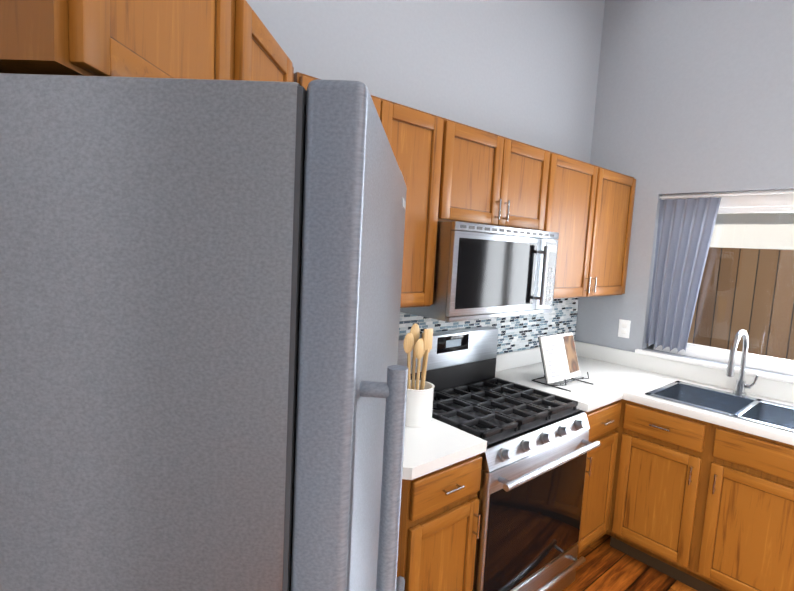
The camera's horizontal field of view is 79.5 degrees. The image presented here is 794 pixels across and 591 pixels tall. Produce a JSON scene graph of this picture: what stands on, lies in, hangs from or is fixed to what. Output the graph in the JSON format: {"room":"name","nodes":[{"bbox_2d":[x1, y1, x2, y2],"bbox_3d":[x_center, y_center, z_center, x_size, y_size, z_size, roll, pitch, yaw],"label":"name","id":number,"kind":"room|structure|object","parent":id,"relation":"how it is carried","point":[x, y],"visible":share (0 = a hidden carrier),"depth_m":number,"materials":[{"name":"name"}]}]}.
{"room":"kitchen","nodes":[
{"label":"kitchen","id":0,"kind":"room"},
{"bbox_2d":[246,0,604,163],"bbox_3d":[0.180,-0.362,2.441,3.115,3.450,0.150,-2,8,-41],"label":"wall","id":1,"kind":"structure","parent":0,"point":[525,71],"depth_m":2.38,"materials":[{"name":"paint"}]},
{"bbox_2d":[0,0,293,81],"bbox_3d":[-0.501,-0.484,0.997,0.343,0.325,0.923,3,6,4],"label":"upper cabinet","id":2,"kind":"object","parent":1,"relation":"attached to","point":[212,39],"visible":0.33,"depth_m":0.68,"materials":[{"name":"brown wood"}]},
{"bbox_2d":[293,72,443,307],"bbox_3d":[-0.167,-0.335,1.803,0.639,0.751,0.352,-2,8,-41],"label":"upper cabinet","id":3,"kind":"object","parent":1,"relation":"attached to","point":[414,137],"visible":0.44,"depth_m":1.83,"materials":[{"name":"brown wood"}]},
{"bbox_2d":[399,297,578,354],"bbox_3d":[0.299,0.215,2.525,2.553,0.439,0.006,-2,8,-41],"label":"tile backsplash","id":4,"kind":"structure","parent":1,"relation":"attached to","point":[519,332],"depth_m":2.91,"materials":[{"name":"tile"}]},
{"bbox_2d":[438,118,549,230],"bbox_3d":[0.373,-0.526,2.247,0.760,0.404,0.352,-2,8,-41],"label":"upper cabinet","id":5,"kind":"object","parent":1,"relation":"attached to","point":[487,178],"visible":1,"depth_m":2.09,"materials":[{"name":"brown wood"}]},
{"bbox_2d":[400,221,558,321],"bbox_3d":[0.388,-0.120,2.246,0.756,0.398,0.449,-2,8,-41],"label":"microwave","id":6,"kind":"object","parent":5,"relation":"attached to","point":[483,271],"visible":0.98,"depth_m":2.02,"materials":[{"name":"silver metal"}]},
{"bbox_2d":[541,151,597,298],"bbox_3d":[0.840,-0.371,2.678,0.494,0.751,0.352,-2,8,-41],"label":"upper cabinet","id":7,"kind":"object","parent":1,"relation":"attached to","point":[570,199],"visible":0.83,"depth_m":2.58,"materials":[{"name":"brown wood"}]},
{"bbox_2d":[584,166,635,296],"bbox_3d":[1.218,-0.385,3.007,0.500,0.751,0.352,-2,8,-41],"label":"upper cabinet","id":8,"kind":"object","parent":1,"relation":"attached to","point":[612,225],"visible":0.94,"depth_m":2.89,"materials":[{"name":"brown wood"}]},
{"bbox_2d":[563,534,696,590],"bbox_3d":[1.165,1.649,0.559,4.208,0.060,4.700,-2,8,-41],"label":"floor","id":9,"kind":"structure","parent":0,"point":[605,566],"depth_m":2.44,"materials":[{"name":"brown wood"}]},
{"bbox_2d":[0,73,407,590],"bbox_3d":[-0.344,0.585,1.029,0.713,1.800,0.840,3,6,4],"label":"refrigerator","id":10,"kind":"object","parent":9,"relation":"on","point":[203,380],"visible":1,"depth_m":0.55,"materials":[{"name":"silver metal"}]},
{"bbox_2d":[397,454,481,590],"bbox_3d":[-0.222,0.986,1.746,0.872,0.870,0.655,-2,8,-41],"label":"base cabinet","id":11,"kind":"object","parent":9,"relation":"on","point":[439,526],"visible":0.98,"depth_m":1.66,"materials":[{"name":"brown wood"}]},
{"bbox_2d":[402,418,486,479],"bbox_3d":[-0.210,0.483,1.698,0.892,0.140,0.632,-2,8,-41],"label":"countertop","id":12,"kind":"structure","parent":11,"relation":"on","point":[434,445],"depth_m":1.69,"materials":[{"name":"white stone"}]},
{"bbox_2d":[403,323,434,427],"bbox_3d":[0.078,0.310,1.897,0.148,0.394,0.148,-2,8,-41],"label":"utensil crock","id":13,"kind":"object","parent":12,"relation":"on","point":[419,403],"visible":0.85,"depth_m":1.86,"materials":[{"name":"white ceramic"}]},
{"bbox_2d":[397,326,599,590],"bbox_3d":[0.432,0.810,2.235,0.758,1.190,0.698,-2,8,-41],"label":"gas range","id":14,"kind":"object","parent":9,"relation":"on","point":[533,470],"visible":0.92,"depth_m":2.08,"materials":[{"name":"silver metal"}]},
{"bbox_2d":[494,383,620,554],"bbox_3d":[0.831,0.948,2.661,0.387,0.870,0.655,-2,8,-41],"label":"base cabinet","id":15,"kind":"object","parent":9,"relation":"on","point":[604,421],"visible":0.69,"depth_m":2.45,"materials":[{"name":"brown wood"}]},
{"bbox_2d":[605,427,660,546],"bbox_3d":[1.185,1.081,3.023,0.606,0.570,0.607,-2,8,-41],"label":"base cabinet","id":16,"kind":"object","parent":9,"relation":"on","point":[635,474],"depth_m":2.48,"materials":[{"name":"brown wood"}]},
{"bbox_2d":[616,399,664,454],"bbox_3d":[1.207,0.648,2.979,0.607,0.300,0.606,-2,8,-41],"label":"base cabinet","id":17,"kind":"object","parent":9,"relation":"on","point":[636,419],"depth_m":2.46,"materials":[{"name":"brown wood"}]},
{"bbox_2d":[495,349,626,411],"bbox_3d":[0.839,0.446,2.608,0.360,0.139,0.635,-2,8,-41],"label":"countertop","id":18,"kind":"structure","parent":17,"relation":"on","point":[615,375],"depth_m":2.68,"materials":[{"name":"white stone"}]},
{"bbox_2d":[532,332,593,391],"bbox_3d":[0.913,0.346,2.600,0.334,0.266,0.233,-2,8,-41],"label":"cookbook stand","id":19,"kind":"object","parent":18,"relation":"on","point":[559,357],"visible":1,"depth_m":2.57,"materials":[{"name":"white paper"}]},
{"bbox_2d":[531,341,793,445],"bbox_3d":[1.940,0.555,2.109,0.641,0.139,2.847,-2,8,-41],"label":"countertop","id":20,"kind":"structure","parent":17,"relation":"on","point":[645,373],"depth_m":2.67,"materials":[{"name":"white stone"}]},
{"bbox_2d":[645,381,793,431],"bbox_3d":[1.713,0.642,2.333,0.460,0.197,0.800,-2,8,-41],"label":"double-bowl sink","id":21,"kind":"object","parent":20,"relation":"in","point":[764,412],"visible":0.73,"depth_m":2.49,"materials":[{"name":"metal"}]},
{"bbox_2d":[726,330,758,395],"bbox_3d":[1.794,0.358,2.469,0.278,0.361,0.111,-2,8,-41],"label":"gooseneck faucet","id":22,"kind":"object","parent":20,"relation":"on","point":[741,385],"visible":0.98,"depth_m":2.53,"materials":[{"name":"silver metal"}]},
{"bbox_2d":[575,0,793,377],"bbox_3d":[2.787,-0.150,1.712,0.150,3.450,4.400,-2,8,-41],"label":"wall","id":23,"kind":"structure","parent":0,"point":[694,96],"depth_m":2.82,"materials":[{"name":"paint"}]},
{"bbox_2d":[618,319,630,337],"bbox_3d":[1.480,0.217,3.109,0.008,0.116,0.072,-2,8,-41],"label":"electrical outlet plate","id":24,"kind":"object","parent":23,"relation":"attached to","point":[624,329],"visible":1,"depth_m":3.11,"materials":[{"name":"white plastic"}]},
{"bbox_2d":[635,349,793,383],"bbox_3d":[2.210,0.465,2.321,0.105,0.024,2.010,-2,8,-41],"label":"window sill","id":25,"kind":"structure","parent":23,"relation":"attached to","point":[723,367],"depth_m":2.72,"materials":[{"name":"white paint"}]},
{"bbox_2d":[647,189,793,375],"bbox_3d":[2.285,-0.035,2.319,0.068,0.975,1.940,-2,8,-41],"label":"window","id":26,"kind":"structure","parent":23,"relation":"in","point":[771,203],"depth_m":2.66,"materials":[{"name":"clear glass"}]},
{"bbox_2d":[645,191,793,352],"bbox_3d":[2.010,-0.075,2.540,0.046,0.945,1.239,-2,8,-41],"label":"curtain","id":27,"kind":"object","parent":26,"relation":"hanging from","point":[685,229],"visible":1,"depth_m":2.89,"materials":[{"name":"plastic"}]},
{"label":"outside","id":28,"kind":"structure","parent":0,"visible":0},
{"bbox_3d":[5.363,1.144,8.435,12.465,0.180,30.000,-2,8,-41],"label":"yard","id":29,"kind":"structure","parent":28,"visible":0},
{"bbox_2d":[687,247,793,360],"bbox_3d":[2.060,0.288,5.418,0.040,1.750,22.000,-2,8,-41],"label":"fence","id":30,"kind":"object","parent":29,"relation":"on","point":[734,275],"depth_m":4.19,"materials":[{"name":"brown wood"}]},
{"bbox_2d":[710,212,793,249],"bbox_3d":[5.761,-0.219,8.581,6.000,2.500,22.000,-2,8,-41],"label":"house","id":31,"kind":"structure","parent":29,"relation":"on","point":[753,228],"depth_m":5.70,"materials":[{"name":"beige paint"}]}
]}

